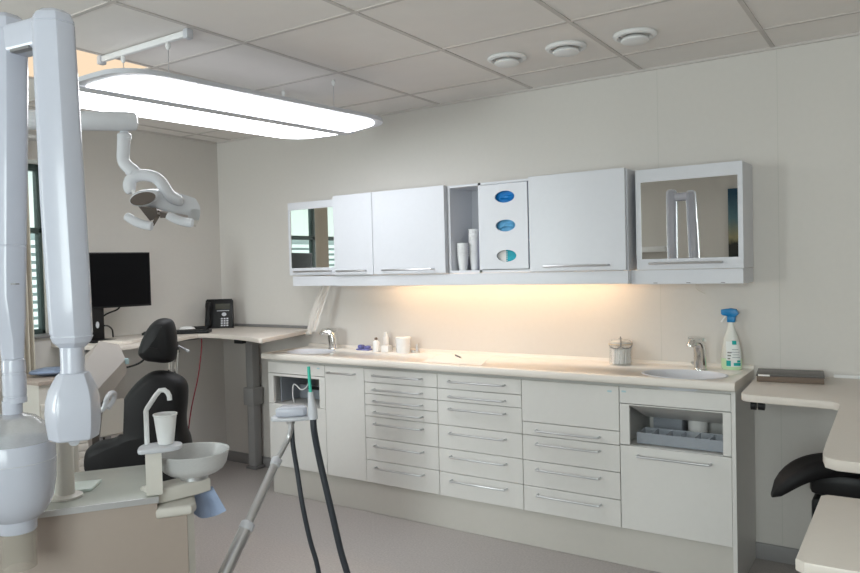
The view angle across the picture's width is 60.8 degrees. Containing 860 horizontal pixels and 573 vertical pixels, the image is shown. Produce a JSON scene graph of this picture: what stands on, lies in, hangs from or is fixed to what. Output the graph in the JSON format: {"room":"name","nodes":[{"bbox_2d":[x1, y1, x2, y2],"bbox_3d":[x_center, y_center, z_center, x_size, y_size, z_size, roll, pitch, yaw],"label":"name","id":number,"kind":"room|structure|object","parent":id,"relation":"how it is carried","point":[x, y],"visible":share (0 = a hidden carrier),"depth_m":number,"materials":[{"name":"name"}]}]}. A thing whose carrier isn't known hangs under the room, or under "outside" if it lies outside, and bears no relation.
{"room":"dental clinic","nodes":[
{"label":"dental clinic","id":0,"kind":"room"},
{"bbox_2d":[0,130,226,446],"bbox_3d":[-2.968,0.202,3.537,0.260,2.358,4.750,0,2,34],"label":"wall","id":1,"kind":"structure","parent":0,"point":[185,262],"depth_m":5.05,"materials":[{"name":"paint"}]},
{"bbox_2d":[28,134,36,140],"bbox_3d":[-2.668,-0.836,3.682,0.090,0.020,1.500,0,2,34],"label":"rail","id":2,"kind":"object","parent":1,"relation":"attached to","point":[31,137],"visible":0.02,"depth_m":4.21,"materials":[{"name":"white plastic"}]},
{"bbox_2d":[24,189,35,373],"bbox_3d":[-2.333,0.073,4.157,0.036,1.850,0.152,0,2,34],"label":"curtain","id":3,"kind":"object","parent":2,"relation":"hanging from","point":[29,356],"visible":0.09,"depth_m":4.20,"materials":[{"name":"fabric"}]},
{"bbox_2d":[28,164,49,338],"bbox_3d":[-2.725,-0.196,3.838,0.245,1.045,1.550,0,2,34],"label":"window","id":4,"kind":"structure","parent":1,"relation":"in","point":[42,331],"depth_m":4.49,"materials":[{"name":"black metal"}]},
{"bbox_2d":[396,339,409,345],"bbox_3d":[-0.161,0.335,4.402,0.086,0.036,0.086,0,2,34],"label":"lid","id":5,"kind":"object","parent":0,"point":[399,342],"depth_m":4.36,"materials":[{"name":"white plastic"}]},
{"bbox_2d":[0,0,859,141],"bbox_3d":[-0.664,-1.043,1.948,5.750,0.100,5.150,0,2,34],"label":"ceiling","id":6,"kind":"structure","parent":0,"point":[350,41],"depth_m":3.07,"materials":[{"name":"tile"}]},
{"bbox_2d":[28,50,145,76],"bbox_3d":[-1.696,-1.045,3.311,0.574,0.078,0.574,0,2,34],"label":"ceiling light panel","id":7,"kind":"object","parent":6,"relation":"attached to","point":[86,62],"visible":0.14,"depth_m":3.35,"materials":[{"name":"white plastic"}]},
{"bbox_2d":[78,28,382,138],"bbox_3d":[-0.919,-0.912,3.416,0.732,0.226,1.510,0,2,40],"label":"pendant light","id":8,"kind":"object","parent":6,"relation":"hanging from","point":[147,93],"visible":0.92,"depth_m":3.20,"materials":[{"name":"grey plastic"}]},
{"bbox_2d":[79,91,337,138],"bbox_3d":[-1.063,-0.808,3.540,0.300,0.015,1.408,0,2,40],"label":"diffuser","id":9,"kind":"object","parent":8,"relation":"attached to","point":[145,105],"depth_m":3.38,"materials":[{"name":"white plastic"}]},
{"bbox_2d":[87,76,373,131],"bbox_3d":[-0.771,-0.809,3.297,0.300,0.015,1.408,0,2,40],"label":"diffuser","id":10,"kind":"object","parent":8,"relation":"attached to","point":[185,92],"depth_m":3.19,"materials":[{"name":"white plastic"}]},
{"bbox_2d":[28,0,859,139],"bbox_3d":[-0.663,-0.996,1.949,5.350,0.014,4.750,0,2,34],"label":"ceiling grid","id":11,"kind":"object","parent":6,"relation":"attached to","point":[742,3],"depth_m":3.11,"materials":[{"name":"metal"}]},
{"bbox_2d":[487,52,526,67],"bbox_3d":[0.355,-1.049,3.377,0.182,0.056,0.182,0,2,34],"label":"ceiling vent","id":12,"kind":"object","parent":6,"relation":"in","point":[506,62],"visible":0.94,"depth_m":3.33,"materials":[{"name":"white plastic"}]},
{"bbox_2d":[545,40,586,56],"bbox_3d":[0.598,-1.051,3.226,0.182,0.056,0.182,0,2,34],"label":"ceiling vent","id":13,"kind":"object","parent":6,"relation":"in","point":[564,51],"visible":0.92,"depth_m":3.19,"materials":[{"name":"white plastic"}]},
{"bbox_2d":[612,27,656,45],"bbox_3d":[0.860,-1.053,3.078,0.182,0.056,0.182,0,2,34],"label":"ceiling vent","id":14,"kind":"object","parent":6,"relation":"in","point":[634,39],"visible":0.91,"depth_m":3.04,"materials":[{"name":"white plastic"}]},
{"bbox_2d":[194,460,799,572],"bbox_3d":[-0.603,1.414,2.014,5.750,0.100,5.150,0,2,34],"label":"floor","id":15,"kind":"structure","parent":0,"point":[372,542],"depth_m":3.71,"materials":[{"name":"plastic"}]},
{"bbox_2d":[6,374,88,471],"bbox_3d":[-2.112,0.920,4.065,0.370,0.849,0.285,0,2,34],"label":"base cabinet","id":16,"kind":"object","parent":15,"relation":"on","point":[33,420],"visible":0.16,"depth_m":3.91,"materials":[{"name":"white laminate"}]},
{"bbox_2d":[29,366,59,375],"bbox_3d":[-2.096,0.470,4.058,0.226,0.046,0.132,-2,2,-16],"label":"pouch","id":17,"kind":"object","parent":16,"relation":"on","point":[45,371],"visible":0.61,"depth_m":4.01,"materials":[{"name":"plastic"}]},
{"bbox_2d":[74,341,128,471],"bbox_3d":[-1.191,0.781,2.511,0.326,1.165,0.702,-2,2,-14],"label":"console","id":18,"kind":"object","parent":15,"relation":"on","point":[106,362],"visible":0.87,"depth_m":2.44,"materials":[{"name":"grey plastic"}]},
{"bbox_2d":[0,388,229,572],"bbox_3d":[-0.930,0.818,1.890,0.812,1.112,0.352,-2,2,-21],"label":"dental cuspidor unit","id":19,"kind":"object","parent":15,"relation":"on","point":[134,520],"visible":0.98,"depth_m":1.80,"materials":[{"name":"grey paint"}]},
{"bbox_2d":[0,8,100,536],"bbox_3d":[-0.892,0.010,1.622,0.238,1.212,0.420,-2,2,-32],"label":"dental equipment arm","id":20,"kind":"object","parent":19,"relation":"attached to","point":[32,465],"visible":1,"depth_m":1.53,"materials":[{"name":"white plastic"}]},
{"bbox_2d":[28,110,199,230],"bbox_3d":[-1.173,0.406,2.205,0.944,1.931,0.402,-2,2,-13],"label":"lamp","id":21,"kind":"object","parent":20,"relation":"attached to","point":[180,209],"visible":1,"depth_m":2.37,"materials":[{"name":"white plastic"}]},
{"bbox_2d":[54,479,101,492],"bbox_3d":[-0.927,0.518,1.882,0.143,0.008,0.091,-2,2,-16],"label":"tray","id":22,"kind":"object","parent":19,"relation":"on","point":[84,486],"visible":0.37,"depth_m":1.89,"materials":[{"name":"white plastic"}]},
{"bbox_2d":[137,441,182,454],"bbox_3d":[-0.676,0.404,1.838,0.105,0.011,0.081,-2,2,-19],"label":"shelf","id":23,"kind":"object","parent":19,"relation":"attached to","point":[148,448],"depth_m":1.81,"materials":[{"name":"grey plastic"}]},
{"bbox_2d":[153,411,176,444],"bbox_3d":[-0.669,0.359,1.854,0.059,0.076,0.059,0,2,34],"label":"plastic cup","id":24,"kind":"object","parent":19,"relation":"on","point":[165,422],"visible":1,"depth_m":1.84,"materials":[{"name":"white plastic"}]},
{"bbox_2d":[140,476,210,503],"bbox_3d":[-0.658,0.512,1.898,0.098,0.060,0.170,0,2,34],"label":"cuspidor support arm","id":25,"kind":"object","parent":19,"relation":"on","point":[181,489],"depth_m":1.86,"materials":[{"name":"plastic"}]},
{"bbox_2d":[162,442,229,478],"bbox_3d":[-0.622,0.461,1.929,0.185,0.061,0.185,0,2,34],"label":"bowl","id":26,"kind":"object","parent":19,"relation":"on","point":[196,460],"depth_m":1.89,"materials":[{"name":"white ceramic"}]},
{"bbox_2d":[194,486,225,517],"bbox_3d":[-0.596,0.575,1.952,0.105,0.085,0.010,-1,2,0],"label":"cloth","id":27,"kind":"object","parent":19,"relation":"hanging from","point":[208,504],"visible":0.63,"depth_m":1.95,"materials":[{"name":"blue fabric"}]},
{"bbox_2d":[84,318,191,480],"bbox_3d":[-1.702,0.758,3.066,1.324,1.206,0.602,-2,2,-27],"label":"dental chair","id":28,"kind":"object","parent":15,"relation":"on","point":[159,343],"visible":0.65,"depth_m":3.14,"materials":[{"name":"black leather"}]},
{"bbox_2d":[51,323,307,469],"bbox_3d":[-1.427,0.802,4.610,1.102,1.022,1.300,0,2,34],"label":"desk","id":29,"kind":"object","parent":15,"relation":"on","point":[251,335],"visible":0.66,"depth_m":5.15,"materials":[{"name":"laminate"}]},
{"bbox_2d":[89,252,150,342],"bbox_3d":[-1.947,0.059,4.484,0.219,0.530,0.408,0,2,34],"label":"monitor","id":30,"kind":"object","parent":29,"relation":"on","point":[118,279],"visible":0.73,"depth_m":4.43,"materials":[{"name":"black plastic"}]},
{"bbox_2d":[98,336,142,343],"bbox_3d":[-1.738,0.315,4.327,0.190,0.016,0.360,0,2,34],"label":"pad","id":31,"kind":"object","parent":29,"relation":"on","point":[132,339],"visible":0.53,"depth_m":4.23,"materials":[{"name":"paper"}]},
{"bbox_2d":[103,359,143,439],"bbox_3d":[-1.806,0.834,4.357,0.311,0.970,0.037,-1,2,14],"label":"cable","id":32,"kind":"object","parent":29,"relation":"hanging from","point":[142,360],"visible":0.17,"depth_m":4.32,"materials":[{"name":"plastic"}]},
{"bbox_2d":[142,329,211,334],"bbox_3d":[-1.654,0.297,4.800,0.420,0.022,0.130,-2,2,-6],"label":"keyboard","id":33,"kind":"object","parent":29,"relation":"on","point":[181,331],"visible":0.54,"depth_m":4.75,"materials":[{"name":"black plastic"}]},
{"bbox_2d":[179,326,194,329],"bbox_3d":[-1.648,0.286,4.976,0.110,0.034,0.066,-1,2,-2],"label":"computer mouse","id":34,"kind":"object","parent":29,"relation":"on","point":[183,327],"visible":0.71,"depth_m":4.96,"materials":[{"name":"white plastic"}]},
{"bbox_2d":[188,338,201,427],"bbox_3d":[-1.518,0.818,4.762,0.115,0.971,0.037,-2,2,-34],"label":"cable","id":35,"kind":"object","parent":29,"relation":"hanging from","point":[201,338],"visible":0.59,"depth_m":4.77,"materials":[{"name":"red plastic"}]},
{"bbox_2d":[194,326,208,328],"bbox_3d":[-1.623,0.288,5.139,0.140,0.019,0.060,-2,2,-9],"label":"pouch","id":36,"kind":"object","parent":29,"relation":"on","point":[196,327],"visible":0.55,"depth_m":5.12,"materials":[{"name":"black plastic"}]},
{"bbox_2d":[205,299,233,328],"bbox_3d":[-1.494,0.195,5.198,0.200,0.210,0.117,-2,2,-7],"label":"desk phone","id":37,"kind":"object","parent":29,"relation":"on","point":[219,313],"visible":1,"depth_m":5.18,"materials":[{"name":"black plastic"}]},
{"bbox_2d":[218,366,349,572],"bbox_3d":[-0.510,0.810,2.129,0.244,1.094,0.674,0,2,34],"label":"stand","id":38,"kind":"object","parent":15,"relation":"on","point":[289,414],"visible":1,"depth_m":2.32,"materials":[{"name":"metal"}]},
{"bbox_2d":[268,360,327,473],"bbox_3d":[-0.701,0.781,4.656,0.474,0.666,0.415,0,2,34],"label":"base cabinet","id":39,"kind":"object","parent":15,"relation":"on","point":[282,375],"visible":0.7,"depth_m":4.53,"materials":[{"name":"laminate"}]},
{"bbox_2d":[292,378,307,402],"bbox_3d":[-0.794,0.639,4.548,0.121,0.168,0.058,0,2,34],"label":"cable","id":40,"kind":"object","parent":39,"relation":"in","point":[307,378],"visible":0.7,"depth_m":4.55,"materials":[{"name":"white plastic"}]},
{"bbox_2d":[325,364,366,480],"bbox_3d":[-0.389,0.780,4.427,0.297,0.666,0.450,0,2,34],"label":"base cabinet","id":41,"kind":"object","parent":15,"relation":"on","point":[344,384],"visible":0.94,"depth_m":4.26,"materials":[{"name":"laminate"}]},
{"bbox_2d":[364,366,439,494],"bbox_3d":[-0.058,0.777,4.206,0.497,0.666,0.450,0,2,34],"label":"base cabinet","id":42,"kind":"object","parent":15,"relation":"on","point":[401,405],"visible":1,"depth_m":4.04,"materials":[{"name":"laminate"}]},
{"bbox_2d":[437,371,523,509],"bbox_3d":[0.357,0.774,3.930,0.497,0.666,0.450,0,2,34],"label":"base cabinet","id":43,"kind":"object","parent":15,"relation":"on","point":[480,421],"visible":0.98,"depth_m":3.76,"materials":[{"name":"plastic"}]},
{"bbox_2d":[261,343,753,391],"bbox_3d":[0.227,0.412,4.005,2.792,0.057,0.447,0,2,34],"label":"countertop","id":44,"kind":"structure","parent":43,"relation":"on","point":[571,368],"depth_m":3.72,"materials":[{"name":"beige laminate"}]},
{"bbox_2d":[287,349,335,353],"bbox_3d":[-0.745,0.457,4.607,0.339,0.102,0.250,0,2,34],"label":"basin","id":45,"kind":"object","parent":44,"relation":"in","point":[297,351],"visible":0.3,"depth_m":4.71,"materials":[{"name":"white ceramic"}]},
{"bbox_2d":[319,328,337,349],"bbox_3d":[-0.650,0.335,4.710,0.117,0.137,0.077,-2,2,-14],"label":"faucet","id":46,"kind":"object","parent":44,"relation":"on","point":[330,332],"visible":1,"depth_m":4.69,"materials":[{"name":"silver metal"}]},
{"bbox_2d":[356,344,371,350],"bbox_3d":[-0.413,0.383,4.605,0.100,0.034,0.045,0,2,34],"label":"tape roll","id":47,"kind":"object","parent":44,"relation":"on","point":[361,346],"visible":1,"depth_m":4.59,"materials":[{"name":"blue plastic"}]},
{"bbox_2d":[373,337,379,351],"bbox_3d":[-0.330,0.356,4.491,0.040,0.089,0.040,0,2,34],"label":"bottle","id":48,"kind":"object","parent":44,"relation":"on","point":[376,348],"visible":1,"depth_m":4.48,"materials":[{"name":"white plastic"}]},
{"bbox_2d":[381,345,391,351],"bbox_3d":[-0.266,0.380,4.486,0.053,0.038,0.040,0,2,34],"label":"box","id":49,"kind":"object","parent":44,"relation":"on","point":[385,348],"visible":1,"depth_m":4.47,"materials":[{"name":"cardboard"}]},
{"bbox_2d":[383,332,388,344],"bbox_3d":[-0.272,0.340,4.542,0.034,0.116,0.034,0,2,34],"label":"bottle","id":50,"kind":"object","parent":49,"relation":"on","point":[385,338],"visible":0.72,"depth_m":4.53,"materials":[{"name":"white plastic"}]},
{"bbox_2d":[396,336,410,353],"bbox_3d":[-0.161,0.351,4.403,0.091,0.096,0.091,0,2,34],"label":"tub","id":51,"kind":"object","parent":44,"relation":"on","point":[400,349],"depth_m":4.37,"materials":[{"name":"white plastic"}]},
{"bbox_2d":[397,348,409,353],"bbox_3d":[-0.160,0.382,4.403,0.082,0.033,0.082,0,2,34],"label":"pot","id":52,"kind":"object","parent":51,"relation":"on","point":[399,350],"depth_m":4.37,"materials":[{"name":"white plastic"}]},
{"bbox_2d":[411,344,419,352],"bbox_3d":[-0.088,0.371,4.397,0.056,0.052,0.032,0,2,34],"label":"stand","id":53,"kind":"object","parent":44,"relation":"on","point":[416,350],"visible":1,"depth_m":4.38,"materials":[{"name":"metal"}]},
{"bbox_2d":[422,354,491,364],"bbox_3d":[0.173,0.400,4.038,0.450,0.001,0.350,0,2,34],"label":"paper sheet","id":54,"kind":"object","parent":44,"relation":"on","point":[443,358],"visible":1,"depth_m":4.02,"materials":[{"name":"white paper"}]},
{"bbox_2d":[608,336,632,363],"bbox_3d":[0.950,0.319,3.657,0.119,0.145,0.125,0,2,34],"label":"glass jar","id":55,"kind":"object","parent":44,"relation":"on","point":[620,355],"visible":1,"depth_m":3.63,"materials":[{"name":"white"}]},
{"bbox_2d":[641,369,728,390],"bbox_3d":[1.146,0.444,3.306,0.377,0.102,0.280,0,2,34],"label":"basin","id":56,"kind":"object","parent":44,"relation":"in","point":[663,373],"visible":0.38,"depth_m":3.40,"materials":[{"name":"white ceramic"}]},
{"bbox_2d":[687,336,707,370],"bbox_3d":[1.241,0.310,3.404,0.077,0.162,0.118,0,2,34],"label":"faucet","id":57,"kind":"object","parent":44,"relation":"on","point":[695,342],"visible":1,"depth_m":3.40,"materials":[{"name":"silver metal"}]},
{"bbox_2d":[721,308,741,369],"bbox_3d":[1.404,0.244,3.415,0.092,0.285,0.058,0,2,34],"label":"spray bottle","id":58,"kind":"object","parent":44,"relation":"on","point":[731,354],"visible":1,"depth_m":3.40,"materials":[{"name":"white plastic"}]},
{"bbox_2d":[274,466,733,572],"bbox_3d":[0.157,1.204,3.887,2.747,0.178,0.017,0,2,34],"label":"plinth","id":59,"kind":"object","parent":15,"relation":"on","point":[619,545],"visible":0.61,"depth_m":3.67,"materials":[{"name":"white laminate"}]},
{"bbox_2d":[522,377,621,526],"bbox_3d":[0.770,0.772,3.655,0.495,0.666,0.450,0,2,34],"label":"base cabinet","id":60,"kind":"object","parent":15,"relation":"on","point":[572,453],"visible":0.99,"depth_m":3.49,"materials":[{"name":"plastic"}]},
{"bbox_2d":[619,378,755,572],"bbox_3d":[1.188,0.858,3.380,0.501,0.844,0.450,0,2,34],"label":"base cabinet","id":61,"kind":"object","parent":15,"relation":"on","point":[685,487],"visible":0.93,"depth_m":3.23,"materials":[{"name":"plastic"}]},
{"bbox_2d":[653,408,687,436],"bbox_3d":[1.161,0.656,3.538,0.135,0.112,0.107,0,2,34],"label":"carton","id":62,"kind":"object","parent":61,"relation":"in","point":[662,426],"visible":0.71,"depth_m":3.50,"materials":[{"name":"grey cardboard"}]},
{"bbox_2d":[688,420,708,437],"bbox_3d":[1.272,0.656,3.474,0.090,0.108,0.090,0,2,34],"label":"paper roll","id":63,"kind":"object","parent":61,"relation":"in","point":[696,429],"visible":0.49,"depth_m":3.44,"materials":[{"name":"white paper"}]},
{"bbox_2d":[741,374,859,473],"bbox_3d":[1.810,0.852,2.322,1.662,0.883,1.517,0,2,34],"label":"desk","id":64,"kind":"object","parent":15,"relation":"on","point":[841,393],"visible":0.98,"depth_m":2.75,"materials":[{"name":"laminate"}]},
{"bbox_2d":[756,368,824,383],"bbox_3d":[1.569,0.390,3.192,0.262,0.032,0.190,-1,2,27],"label":"flat box","id":65,"kind":"object","parent":64,"relation":"on","point":[763,374],"visible":1,"depth_m":3.14,"materials":[{"name":"grey plastic"}]},
{"bbox_2d":[771,453,859,516],"bbox_3d":[1.563,0.957,2.744,0.515,0.663,0.492,0,2,34],"label":"stool","id":66,"kind":"object","parent":15,"relation":"on","point":[810,468],"visible":0.61,"depth_m":2.68,"materials":[{"name":"black leather"}]},
{"bbox_2d":[795,495,859,572],"bbox_3d":[1.234,0.927,1.397,0.902,0.812,0.505,0,2,34],"label":"desktop","id":67,"kind":"object","parent":15,"relation":"on","point":[831,542],"visible":1,"depth_m":1.53,"materials":[{"name":"laminate"}]},
{"bbox_2d":[217,35,859,548],"bbox_3d":[0.737,0.096,4.040,5.750,2.358,0.200,0,2,34],"label":"wall","id":68,"kind":"structure","parent":0,"point":[724,109],"depth_m":3.72,"materials":[{"name":"paint"}]},
{"bbox_2d":[288,199,334,274],"bbox_3d":[-0.682,-0.308,4.688,0.424,0.464,0.264,0,2,34],"label":"upper cabinet","id":69,"kind":"object","parent":68,"relation":"attached to","point":[310,223],"visible":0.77,"depth_m":4.62,"materials":[{"name":"white paint"}]},
{"bbox_2d":[306,286,329,334],"bbox_3d":[-0.721,0.151,4.700,0.167,0.315,0.036,-1,2,8],"label":"plastic sleeve","id":70,"kind":"object","parent":69,"relation":"hanging from","point":[317,308],"visible":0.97,"depth_m":4.71,"materials":[{"name":"white"}]},
{"bbox_2d":[333,192,373,275],"bbox_3d":[-0.394,-0.312,4.465,0.299,0.483,0.314,0,2,34],"label":"upper cabinet","id":71,"kind":"object","parent":68,"relation":"attached to","point":[352,213],"visible":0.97,"depth_m":4.36,"materials":[{"name":"white laminate"}]},
{"bbox_2d":[372,185,448,274],"bbox_3d":[-0.060,-0.315,4.243,0.501,0.483,0.314,0,2,34],"label":"upper cabinet","id":72,"kind":"object","parent":68,"relation":"attached to","point":[410,226],"visible":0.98,"depth_m":4.13,"materials":[{"name":"white laminate"}]},
{"bbox_2d":[396,270,623,274],"bbox_3d":[0.305,-0.055,3.997,1.520,0.040,0.060,0,2,34],"label":"light","id":73,"kind":"object","parent":72,"relation":"attached to","point":[613,270],"visible":0.16,"depth_m":3.88,"materials":[{"name":"white plastic"}]},
{"bbox_2d":[447,178,529,272],"bbox_3d":[0.375,-0.317,3.987,0.502,0.479,0.258,0,2,34],"label":"open unit","id":74,"kind":"object","parent":68,"relation":"attached to","point":[470,206],"visible":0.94,"depth_m":3.87,"materials":[{"name":"white laminate"}]},
{"bbox_2d":[457,243,468,269],"bbox_3d":[0.182,-0.165,4.055,0.067,0.151,0.067,0,2,34],"label":"cup stack","id":75,"kind":"object","parent":74,"relation":"in","point":[462,248],"visible":0.96,"depth_m":4.03,"materials":[{"name":"white plastic"}]},
{"bbox_2d":[468,229,479,269],"bbox_3d":[0.247,-0.205,4.070,0.067,0.228,0.067,0,2,34],"label":"cup stack","id":76,"kind":"object","parent":74,"relation":"in","point":[473,235],"visible":0.9,"depth_m":4.04,"materials":[{"name":"white plastic"}]},
{"bbox_2d":[498,250,529,266],"bbox_3d":[0.463,-0.167,3.919,0.230,0.140,0.186,0,2,34],"label":"glove box","id":77,"kind":"object","parent":74,"relation":"in","point":[505,255],"visible":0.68,"depth_m":3.85,"materials":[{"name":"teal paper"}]},
{"bbox_2d":[497,211,528,230],"bbox_3d":[0.454,-0.324,3.907,0.230,0.140,0.204,0,2,34],"label":"glove box","id":78,"kind":"object","parent":77,"relation":"on","point":[504,225],"visible":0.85,"depth_m":3.84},
{"bbox_2d":[492,181,528,210],"bbox_3d":[0.450,-0.474,3.903,0.230,0.140,0.204,0,2,34],"label":"glove box","id":79,"kind":"object","parent":78,"relation":"on","point":[504,196],"visible":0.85,"depth_m":3.83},
{"bbox_2d":[135,32,859,143],"bbox_3d":[-0.663,-0.987,1.950,5.350,0.012,4.750,0,2,34],"label":"trim","id":80,"kind":"structure","parent":68,"relation":"attached to","point":[854,33],"depth_m":3.77,"materials":[{"name":"metal"}]},
{"bbox_2d":[227,450,798,564],"bbox_3d":[0.707,1.240,3.982,5.350,0.075,0.012,0,2,34],"label":"baseboard","id":81,"kind":"structure","parent":68,"relation":"attached to","point":[765,551],"depth_m":3.40,"materials":[{"name":"grey"}]},
{"bbox_2d":[293,268,752,285],"bbox_3d":[0.308,-0.042,4.038,2.689,0.066,0.267,0,2,34],"label":"valance","id":82,"kind":"object","parent":68,"relation":"attached to","point":[735,275],"visible":0.98,"depth_m":3.70,"materials":[{"name":"white laminate"}]},
{"bbox_2d":[528,167,636,271],"bbox_3d":[0.780,-0.321,3.683,0.506,0.483,0.314,0,2,34],"label":"upper cabinet","id":83,"kind":"object","parent":68,"relation":"attached to","point":[584,220],"visible":0.92,"depth_m":3.56,"materials":[{"name":"white laminate"}]},
{"bbox_2d":[635,160,752,269],"bbox_3d":[1.225,-0.318,3.417,0.474,0.470,0.264,0,2,34],"label":"upper cabinet","id":84,"kind":"object","parent":68,"relation":"attached to","point":[700,216],"visible":1,"depth_m":3.33,"materials":[{"name":"mirror"}]},
{"bbox_2d":[641,175,738,258],"bbox_3d":[1.176,-0.310,3.339,0.429,0.360,0.004,0,2,34],"label":"mirror","id":85,"kind":"object","parent":84,"relation":"attached to","point":[683,216],"depth_m":3.33,"materials":[{"name":"silver metal"}]},
{"bbox_2d":[656,49,782,544],"bbox_3d":[1.873,0.057,3.162,1.748,2.266,0.002,0,2,34],"label":"trim","id":86,"kind":"structure","parent":68,"relation":"attached to","point":[776,49],"depth_m":3.35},
{"label":"outside","id":87,"kind":"structure","parent":0,"visible":0},
{"bbox_2d":[28,171,37,328],"bbox_3d":[-7.453,0.133,5.769,1.000,8.600,22.000,0,2,34],"label":"building","id":88,"kind":"structure","parent":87,"point":[30,179],"depth_m":9.23,"materials":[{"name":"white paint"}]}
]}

